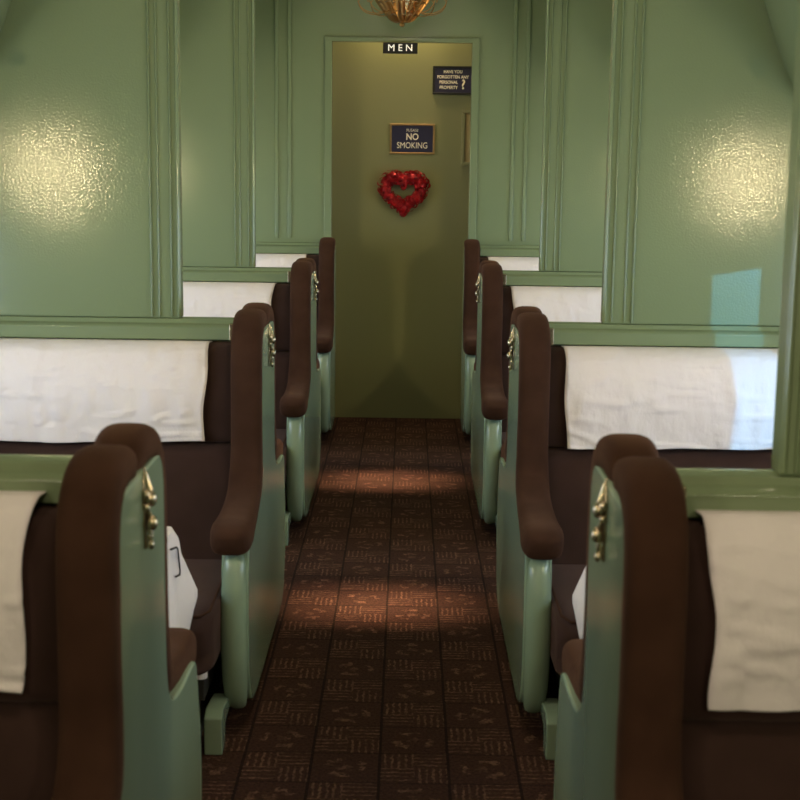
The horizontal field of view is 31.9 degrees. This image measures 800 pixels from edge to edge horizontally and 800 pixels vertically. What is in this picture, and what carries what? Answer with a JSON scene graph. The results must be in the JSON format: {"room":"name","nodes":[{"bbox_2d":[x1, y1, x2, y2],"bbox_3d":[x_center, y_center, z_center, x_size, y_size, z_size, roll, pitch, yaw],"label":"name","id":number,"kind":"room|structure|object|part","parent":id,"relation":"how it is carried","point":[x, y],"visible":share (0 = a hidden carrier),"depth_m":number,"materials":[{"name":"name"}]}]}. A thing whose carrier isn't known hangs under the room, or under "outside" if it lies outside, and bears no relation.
{"room":"train carriage","nodes":[
{"label":"train carriage","id":0,"kind":"room"},
{"bbox_2d":[201,417,558,799],"bbox_3d":[-0.039,0.877,3.106,2.940,0.050,9.230,1,10,0],"label":"floor","id":1,"kind":"structure","parent":0,"point":[386,674],"depth_m":3.91,"materials":[{"name":"brown carpet"}]},
{"bbox_2d":[0,423,201,799],"bbox_3d":[-0.889,0.526,2.027,1.089,0.981,1.398,1,10,0],"label":"seat","id":2,"kind":"object","parent":1,"relation":"on","point":[107,708],"visible":0.98,"depth_m":1.86,"materials":[{"name":"green metal"}]},
{"bbox_2d":[0,491,45,693],"bbox_3d":[-0.925,0.251,1.880,0.884,0.256,0.118,1,10,0],"label":"antimacassar","id":3,"kind":"object","parent":2,"relation":"on","point":[16,507],"visible":1,"depth_m":1.84,"materials":[{"name":"white fabric"}]},
{"bbox_2d":[0,702,58,799],"bbox_3d":[-0.930,0.571,1.921,1.007,0.337,0.181,1,10,0],"label":"lumbar cushion","id":4,"kind":"object","parent":2,"relation":"on","point":[29,731],"depth_m":1.87,"materials":[{"name":"brown fabric"}]},
{"bbox_2d":[0,504,58,701],"bbox_3d":[-0.926,0.273,1.899,1.007,0.259,0.102,1,10,0],"label":"cushion","id":5,"kind":"object","parent":2,"relation":"on","point":[38,559],"depth_m":1.85,"materials":[{"name":"brown fabric"}]},
{"bbox_3d":[-0.349,0.155,1.961,0.019,0.112,0.036,1,10,0],"label":"hook arm","id":6,"kind":"part","parent":2,"relation":"part of","materials":[{"name":"gold metal"}]},
{"bbox_3d":[-0.397,0.539,2.026,0.065,0.892,1.006,1,10,0],"label":"panel","id":7,"kind":"part","parent":2,"relation":"part of","materials":[{"name":"green metal"}]},
{"bbox_2d":[0,302,284,754],"bbox_3d":[-0.878,0.228,3.782,1.089,0.981,1.398,1,10,0],"label":"seat","id":8,"kind":"object","parent":1,"relation":"on","point":[225,491],"visible":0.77,"depth_m":3.55,"materials":[{"name":"green metal"}]},
{"bbox_2d":[0,338,212,442],"bbox_3d":[-0.927,-0.025,3.639,0.867,0.260,0.117,1,10,0],"label":"antimacassar","id":9,"kind":"object","parent":8,"relation":"on","point":[52,390],"visible":0.94,"depth_m":3.59,"materials":[{"name":"white fabric"}]},
{"bbox_2d":[0,441,230,559],"bbox_3d":[-0.920,0.273,3.676,1.007,0.337,0.181,1,10,0],"label":"lumbar cushion","id":10,"kind":"object","parent":8,"relation":"on","point":[198,473],"depth_m":3.62,"materials":[{"name":"brown fabric"}]},
{"bbox_2d":[184,559,221,674],"bbox_3d":[-0.924,0.501,3.420,1.007,0.137,0.593,1,10,0],"label":"seat cushion","id":11,"kind":"object","parent":8,"relation":"on","point":[206,623],"depth_m":3.23,"materials":[{"name":"brown fabric"}]},
{"bbox_2d":[176,341,230,441],"bbox_3d":[-0.916,-0.025,3.654,1.007,0.259,0.102,1,10,0],"label":"cushion","id":12,"kind":"object","parent":8,"relation":"on","point":[217,399],"depth_m":3.61,"materials":[{"name":"brown fabric"}]},
{"bbox_3d":[-0.941,0.669,3.471,0.977,0.214,0.440,1,10,0],"label":"seat frame","id":13,"kind":"part","parent":8,"relation":"part of","materials":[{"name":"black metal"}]},
{"bbox_3d":[-0.386,0.241,3.781,0.065,0.892,1.006,1,10,0],"label":"panel","id":14,"kind":"part","parent":8,"relation":"part of","materials":[{"name":"green metal"}]},
{"bbox_3d":[-0.338,-0.143,3.716,0.019,0.112,0.036,1,10,0],"label":"hook arm","id":15,"kind":"part","parent":8,"relation":"part of","materials":[{"name":"gold metal"}]},
{"bbox_2d":[271,258,320,545],"bbox_3d":[-0.868,-0.072,5.551,1.089,0.981,1.398,1,10,0],"label":"seat","id":16,"kind":"object","parent":1,"relation":"on","point":[294,303],"visible":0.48,"depth_m":5.31,"materials":[{"name":"green metal"}]},
{"bbox_2d":[183,282,275,316],"bbox_3d":[-0.913,-0.328,5.407,0.867,0.256,0.119,1,10,0],"label":"antimacassar","id":17,"kind":"object","parent":16,"relation":"on","point":[200,299],"visible":0.27,"depth_m":5.36,"materials":[{"name":"white fabric"}]},
{"bbox_2d":[271,283,289,350],"bbox_3d":[-0.905,-0.325,5.424,1.007,0.259,0.102,1,10,0],"label":"cushion","id":18,"kind":"object","parent":16,"relation":"on","point":[280,301],"depth_m":5.38,"materials":[{"name":"brown fabric"}]},
{"bbox_2d":[276,429,286,480],"bbox_3d":[-0.914,0.200,5.190,1.007,0.137,0.593,1,10,0],"label":"seat cushion","id":19,"kind":"object","parent":16,"relation":"on","point":[280,433],"depth_m":5.08,"materials":[{"name":"brown fabric"}]},
{"bbox_2d":[275,351,289,428],"bbox_3d":[-0.909,-0.028,5.446,1.007,0.337,0.181,1,10,0],"label":"lumbar cushion","id":20,"kind":"object","parent":16,"relation":"on","point":[282,358],"depth_m":5.39,"materials":[{"name":"brown fabric"}]},
{"bbox_3d":[-0.376,-0.059,5.551,0.065,0.892,1.006,1,10,0],"label":"panel","id":21,"kind":"part","parent":16,"relation":"part of","materials":[{"name":"green metal"}]},
{"bbox_3d":[-0.328,-0.443,5.485,0.019,0.112,0.036,1,10,0],"label":"hook arm","id":22,"kind":"part","parent":16,"relation":"part of","materials":[{"name":"gold metal"}]},
{"bbox_2d":[306,237,335,432],"bbox_3d":[-0.864,-0.302,6.904,1.080,0.981,0.704,1,10,0],"label":"seat","id":23,"kind":"object","parent":1,"relation":"on","point":[325,261],"visible":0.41,"depth_m":6.99,"materials":[{"name":"green metal"}]},
{"bbox_2d":[256,253,307,266],"bbox_3d":[-0.906,-0.616,7.102,0.865,0.256,0.119,1,10,0],"label":"antimacassar","id":24,"kind":"object","parent":23,"relation":"on","point":[262,260],"visible":0.16,"depth_m":7.06,"materials":[{"name":"white fabric"}]},
{"bbox_2d":[306,254,318,305],"bbox_3d":[-0.895,-0.613,7.118,1.007,0.259,0.102,1,10,0],"label":"cushion","id":25,"kind":"object","parent":23,"relation":"on","point":[316,257],"depth_m":7.08,"materials":[{"name":"brown fabric"}]},
{"bbox_3d":[-0.367,-0.303,6.988,0.065,0.892,0.483,1,10,0],"label":"panel","id":26,"kind":"part","parent":23,"relation":"part of","materials":[{"name":"green metal"}]},
{"bbox_2d":[460,239,487,434],"bbox_3d":[0.846,-0.279,6.898,1.080,0.981,0.704,1,10,0],"label":"seat","id":27,"kind":"object","parent":1,"relation":"on","point":[472,259],"visible":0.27,"depth_m":6.98,"materials":[{"name":"green metal"}]},
{"bbox_3d":[0.350,-0.293,6.985,0.065,0.892,0.483,1,10,0],"label":"panel","id":28,"kind":"part","parent":27,"relation":"part of","materials":[{"name":"green metal"}]},
{"bbox_2d":[480,257,487,261],"bbox_3d":[0.887,-0.588,7.112,1.007,0.259,0.102,1,10,0],"label":"cushion","id":29,"kind":"object","parent":27,"relation":"on","point":[481,258],"depth_m":7.10,"materials":[{"name":"brown fabric"}]},
{"bbox_2d":[488,257,538,270],"bbox_3d":[0.884,-0.592,7.096,0.888,0.254,0.119,1,10,0],"label":"antimacassar","id":30,"kind":"object","parent":27,"relation":"on","point":[507,263],"visible":0.19,"depth_m":7.06,"materials":[{"name":"white fabric"}]},
{"bbox_2d":[471,260,513,543],"bbox_3d":[0.833,-0.049,5.545,1.089,0.981,1.398,1,10,0],"label":"seat","id":31,"kind":"object","parent":1,"relation":"on","point":[489,406],"visible":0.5,"depth_m":5.30,"materials":[{"name":"green metal"}]},
{"bbox_3d":[0.303,-0.435,5.483,0.019,0.112,0.036,1,10,0],"label":"hook arm","id":32,"kind":"part","parent":31,"relation":"part of","materials":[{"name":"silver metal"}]},
{"bbox_3d":[0.341,-0.049,5.548,0.065,0.892,1.006,1,10,0],"label":"panel","id":33,"kind":"part","parent":31,"relation":"part of","materials":[{"name":"green metal"}]},
{"bbox_2d":[502,432,505,441],"bbox_3d":[0.869,0.225,5.184,1.007,0.137,0.593,1,10,0],"label":"seat cushion","id":34,"kind":"object","parent":31,"relation":"on","point":[503,433],"depth_m":5.26,"materials":[{"name":"brown fabric"}]},
{"bbox_2d":[502,354,508,431],"bbox_3d":[0.873,-0.003,5.439,1.007,0.337,0.181,1,10,0],"label":"lumbar cushion","id":35,"kind":"object","parent":31,"relation":"on","point":[505,362],"depth_m":5.39,"materials":[{"name":"brown fabric"}]},
{"bbox_2d":[502,286,513,353],"bbox_3d":[0.877,-0.301,5.417,1.007,0.259,0.102,1,10,0],"label":"cushion","id":36,"kind":"object","parent":31,"relation":"on","point":[508,308],"depth_m":5.37,"materials":[{"name":"brown fabric"}]},
{"bbox_2d":[510,286,601,321],"bbox_3d":[0.872,-0.303,5.401,0.897,0.257,0.118,1,10,0],"label":"antimacassar","id":37,"kind":"object","parent":31,"relation":"on","point":[559,304],"visible":0.21,"depth_m":5.35,"materials":[{"name":"white fabric"}]},
{"bbox_2d":[496,306,771,759],"bbox_3d":[0.823,0.251,3.776,1.089,0.981,1.398,1,10,0],"label":"seat","id":38,"kind":"object","parent":1,"relation":"on","point":[542,508],"visible":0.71,"depth_m":3.54,"materials":[{"name":"green metal"}]},
{"bbox_3d":[0.293,-0.134,3.713,0.019,0.112,0.036,1,10,0],"label":"hook arm","id":39,"kind":"part","parent":38,"relation":"part of","materials":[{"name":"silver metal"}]},
{"bbox_3d":[0.331,0.251,3.779,0.065,0.892,1.006,1,10,0],"label":"panel","id":40,"kind":"part","parent":38,"relation":"part of","materials":[{"name":"green metal"}]},
{"bbox_3d":[0.872,0.694,3.465,0.977,0.214,0.440,1,10,0],"label":"seat frame","id":41,"kind":"part","parent":38,"relation":"part of","materials":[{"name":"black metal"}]},
{"bbox_2d":[550,564,585,675],"bbox_3d":[0.859,0.525,3.414,1.007,0.137,0.593,1,10,0],"label":"seat cushion","id":42,"kind":"object","parent":38,"relation":"on","point":[565,577],"depth_m":3.26,"materials":[{"name":"brown fabric"}]},
{"bbox_2d":[548,447,771,564],"bbox_3d":[0.863,0.297,3.670,1.007,0.337,0.181,1,10,0],"label":"lumbar cushion","id":43,"kind":"object","parent":38,"relation":"on","point":[569,470],"depth_m":3.62,"materials":[{"name":"brown fabric"}]},
{"bbox_2d":[548,346,771,449],"bbox_3d":[0.867,0.000,3.648,1.007,0.259,0.102,1,10,0],"label":"cushion","id":44,"kind":"object","parent":38,"relation":"on","point":[557,440],"depth_m":3.61,"materials":[{"name":"white fabric"}]},
{"bbox_2d":[561,346,777,449],"bbox_3d":[0.865,-0.001,3.632,0.889,0.260,0.119,1,10,0],"label":"antimacassar","id":45,"kind":"object","parent":38,"relation":"on","point":[673,397],"visible":0.86,"depth_m":3.59,"materials":[{"name":"white fabric"}]},
{"bbox_2d":[553,433,799,799],"bbox_3d":[0.803,0.554,1.991,1.089,0.981,1.398,1,10,0],"label":"seat","id":46,"kind":"object","parent":1,"relation":"on","point":[635,721],"visible":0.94,"depth_m":1.83,"materials":[{"name":"green metal"}]},
{"bbox_3d":[0.311,0.554,1.994,0.065,0.892,1.006,1,10,0],"label":"panel","id":47,"kind":"part","parent":46,"relation":"part of","materials":[{"name":"green metal"}]},
{"bbox_3d":[0.273,0.169,1.929,0.019,0.112,0.036,1,10,0],"label":"hook arm","id":48,"kind":"part","parent":46,"relation":"part of","materials":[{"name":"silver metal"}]},
{"bbox_2d":[681,720,799,799],"bbox_3d":[0.843,0.600,1.885,1.007,0.337,0.181,1,10,0],"label":"lumbar cushion","id":49,"kind":"object","parent":46,"relation":"on","point":[721,759],"depth_m":1.84,"materials":[{"name":"brown fabric"}]},
{"bbox_2d":[682,519,799,721],"bbox_3d":[0.847,0.303,1.863,1.007,0.259,0.102,1,10,0],"label":"cushion","id":50,"kind":"object","parent":46,"relation":"on","point":[701,613],"depth_m":1.82,"materials":[{"name":"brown fabric"}]},
{"bbox_2d":[695,510,799,711],"bbox_3d":[0.846,0.286,1.846,0.907,0.255,0.117,1,10,0],"label":"antimacassar","id":51,"kind":"object","parent":46,"relation":"on","point":[754,556],"visible":1,"depth_m":1.80,"materials":[{"name":"white fabric"}]},
{"bbox_2d":[179,0,611,286],"bbox_3d":[-0.003,-1.176,5.359,2.838,1.594,0.108,1,10,0],"label":"wall","id":52,"kind":"structure","parent":0,"point":[217,37],"depth_m":5.37,"materials":[{"name":"green paint"}]},
{"bbox_3d":[-0.988,-1.250,5.352,0.865,1.471,0.044,1,10,0],"label":"panel","id":53,"kind":"part","parent":52,"relation":"part of","materials":[{"name":"green paint"}]},
{"bbox_3d":[-0.596,-1.243,5.351,0.078,1.457,0.059,1,10,0],"label":"moulding","id":54,"kind":"part","parent":52,"relation":"part of","materials":[{"name":"green paint"}]},
{"bbox_3d":[0.403,-0.474,5.476,0.019,0.044,0.108,1,10,0],"label":"latch plate","id":55,"kind":"part","parent":52,"relation":"part of","materials":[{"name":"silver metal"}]},
{"bbox_3d":[0.592,-1.227,5.347,0.078,1.457,0.059,1,10,0],"label":"moulding","id":56,"kind":"part","parent":52,"relation":"part of","materials":[{"name":"green paint"}]},
{"bbox_3d":[0.985,-1.223,5.345,0.865,1.471,0.044,1,10,0],"label":"panel","id":57,"kind":"part","parent":52,"relation":"part of","materials":[{"name":"green paint"}]},
{"bbox_2d":[0,0,792,347],"bbox_3d":[-0.013,-0.876,3.589,2.838,1.594,0.108,1,10,0],"label":"wall","id":58,"kind":"structure","parent":0,"point":[701,91],"depth_m":3.62,"materials":[{"name":"green paint"}]},
{"bbox_3d":[-0.606,-0.942,3.581,0.078,1.457,0.059,1,10,0],"label":"moulding","id":59,"kind":"part","parent":58,"relation":"part of","materials":[{"name":"green paint"}]},
{"bbox_3d":[-0.437,-0.185,3.709,0.019,0.044,0.108,1,10,0],"label":"latch plate","id":60,"kind":"part","parent":58,"relation":"part of","materials":[{"name":"silver metal"}]},
{"bbox_3d":[0.392,-0.174,3.706,0.019,0.044,0.108,1,10,0],"label":"latch plate","id":61,"kind":"part","parent":58,"relation":"part of","materials":[{"name":"silver metal"}]},
{"bbox_3d":[0.582,-0.926,3.577,0.078,1.457,0.059,1,10,0],"label":"moulding","id":62,"kind":"part","parent":58,"relation":"part of","materials":[{"name":"green paint"}]},
{"bbox_2d":[0,0,799,518],"bbox_3d":[-0.028,-0.575,1.819,2.829,1.594,0.138,1,10,0],"label":"wall","id":63,"kind":"structure","parent":0,"point":[777,488],"depth_m":1.88,"materials":[{"name":"green paint"}]},
{"bbox_3d":[0.955,-0.620,1.791,0.865,1.471,0.044,1,10,0],"label":"panel","id":64,"kind":"part","parent":63,"relation":"part of","materials":[{"name":"green paint"}]},
{"bbox_3d":[0.562,-0.623,1.793,0.078,1.457,0.059,1,10,0],"label":"moulding","id":65,"kind":"part","parent":63,"relation":"part of","materials":[{"name":"green paint"}]},
{"bbox_2d":[255,0,545,245],"bbox_3d":[0.002,-1.062,7.148,2.840,2.420,0.050,1,10,0],"label":"wall","id":66,"kind":"structure","parent":0,"point":[491,21],"depth_m":7.04,"materials":[{"name":"green paint"}]},
{"bbox_2d":[256,242,318,254],"bbox_3d":[-0.917,-0.748,7.158,1.008,0.124,0.046,1,10,0],"label":"trim","id":67,"kind":"structure","parent":66,"relation":"attached to","point":[261,247],"depth_m":7.13,"materials":[{"name":"green paint"}]},
{"bbox_2d":[383,42,417,53],"bbox_3d":[0.001,-1.754,6.981,0.173,0.054,0.020,1,10,0],"label":"sign","id":68,"kind":"object","parent":66,"relation":"attached to","point":[388,47],"visible":1,"depth_m":6.97,"materials":[{"name":"black"}]},
{"bbox_2d":[324,36,479,238],"bbox_3d":[-0.001,-0.843,7.180,0.775,1.977,0.065,1,10,0],"label":"trim","id":69,"kind":"structure","parent":66,"relation":"attached to","point":[475,42],"depth_m":7.05,"materials":[{"name":"green paint"}]},
{"bbox_2d":[274,0,531,240],"bbox_3d":[0.008,-1.525,7.039,1.281,1.430,0.010,1,10,0],"label":"trim","id":70,"kind":"structure","parent":66,"relation":"attached to","point":[516,2],"depth_m":7.05,"materials":[{"name":"green paint"}]},
{"bbox_2d":[480,245,538,256],"bbox_3d":[0.913,-0.723,7.151,1.008,0.124,0.046,1,10,0],"label":"trim","id":71,"kind":"structure","parent":66,"relation":"attached to","point":[485,250],"depth_m":7.13,"materials":[{"name":"green paint"}]},
{"bbox_2d":[332,42,471,418],"bbox_3d":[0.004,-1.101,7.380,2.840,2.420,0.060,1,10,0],"label":"door","id":72,"kind":"structure","parent":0,"point":[398,312],"depth_m":7.39,"materials":[{"name":"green paint"}]},
{"bbox_2d":[377,170,430,216],"bbox_3d":[0.020,-1.078,7.315,0.283,0.246,0.067,1,10,0],"label":"heart wreath","id":73,"kind":"object","parent":72,"relation":"attached to","point":[410,177],"visible":1,"depth_m":7.30,"materials":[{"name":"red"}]},
{"bbox_2d":[390,123,434,153],"bbox_3d":[0.064,-1.361,7.298,0.234,0.156,0.014,1,10,0],"label":"no smoking sign","id":74,"kind":"object","parent":72,"relation":"attached to","point":[404,138],"visible":1,"depth_m":7.30,"materials":[{"name":"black metal"}]},
{"bbox_2d":[433,66,470,94],"bbox_3d":[0.280,-1.654,7.247,0.220,0.144,0.014,1,10,0],"label":"sign","id":75,"kind":"object","parent":72,"relation":"attached to","point":[447,80],"visible":0.97,"depth_m":7.25,"materials":[{"name":"black"}]},
{"bbox_2d":[461,110,470,165],"bbox_3d":[0.420,-1.364,7.292,0.200,0.284,0.020,1,10,0],"label":"picture frame","id":76,"kind":"object","parent":72,"relation":"attached to","point":[465,138],"visible":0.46,"depth_m":7.29,"materials":[{"name":"yellow paint"}]},
{"bbox_2d":[465,114,469,161],"bbox_3d":[0.420,-1.365,7.297,0.164,0.248,0.010,1,10,0],"label":"print","id":77,"kind":"object","parent":76,"relation":"attached to","point":[467,116],"depth_m":7.29,"materials":[{"name":"beige paper"}]},
{"bbox_3d":[-0.007,-1.563,2.691,2.940,0.060,9.230,1,10,0],"label":"ceiling","id":78,"kind":"structure","parent":0,"visible":0},
{"bbox_2d":[358,0,446,26],"bbox_3d":[0.012,-2.003,6.709,0.429,0.418,0.429,1,10,0],"label":"ceiling lamp","id":79,"kind":"object","parent":78,"relation":"hanging from","point":[415,8],"visible":1,"depth_m":6.69,"materials":[{"name":"brown metal"}]},
{"bbox_3d":[-1.458,-0.360,2.904,0.030,2.420,9.230,1,10,0],"label":"wall","id":80,"kind":"structure","parent":0,"visible":0},
{"bbox_2d":[0,0,10,32],"bbox_3d":[-1.074,-1.020,2.668,0.717,1.010,1.728,1,10,0],"label":"upper berth","id":81,"kind":"object","parent":80,"relation":"attached to","point":[4,4],"visible":1,"depth_m":3.52,"materials":[{"name":"green paint"}]},
{"bbox_3d":[1.412,-0.321,2.894,0.030,2.420,9.230,1,10,0],"label":"wall","id":82,"kind":"structure","parent":0,"visible":0},
{"bbox_2d":[764,0,798,86],"bbox_3d":[1.027,-0.991,2.661,0.752,1.010,1.728,1,10,0],"label":"upper berth","id":83,"kind":"object","parent":82,"relation":"attached to","point":[783,14],"visible":0.87,"depth_m":3.46,"materials":[{"name":"green paint"}]},
{"bbox_3d":[-0.975,0.588,2.824,0.958,0.590,0.380,1,10,0],"label":"folding table","id":84,"kind":"object","parent":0,"visible":0},
{"bbox_2d":[167,526,197,629],"bbox_3d":[-0.936,0.411,2.794,0.995,0.241,0.530,1,10,0],"label":"tablecloth","id":85,"kind":"object","parent":84,"relation":"on","point":[182,590],"visible":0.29,"depth_m":2.93,"materials":[{"name":"white fabric"}]},
{"bbox_3d":[0.903,0.614,2.817,0.958,0.590,0.380,1,10,0],"label":"folding table","id":86,"kind":"object","parent":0,"visible":0},
{"bbox_2d":[572,567,585,638],"bbox_3d":[0.869,0.435,2.788,0.995,0.241,0.530,1,10,0],"label":"tablecloth","id":87,"kind":"object","parent":86,"relation":"on","point":[578,597],"visible":0.12,"depth_m":2.97,"materials":[{"name":"white fabric"}]}
]}

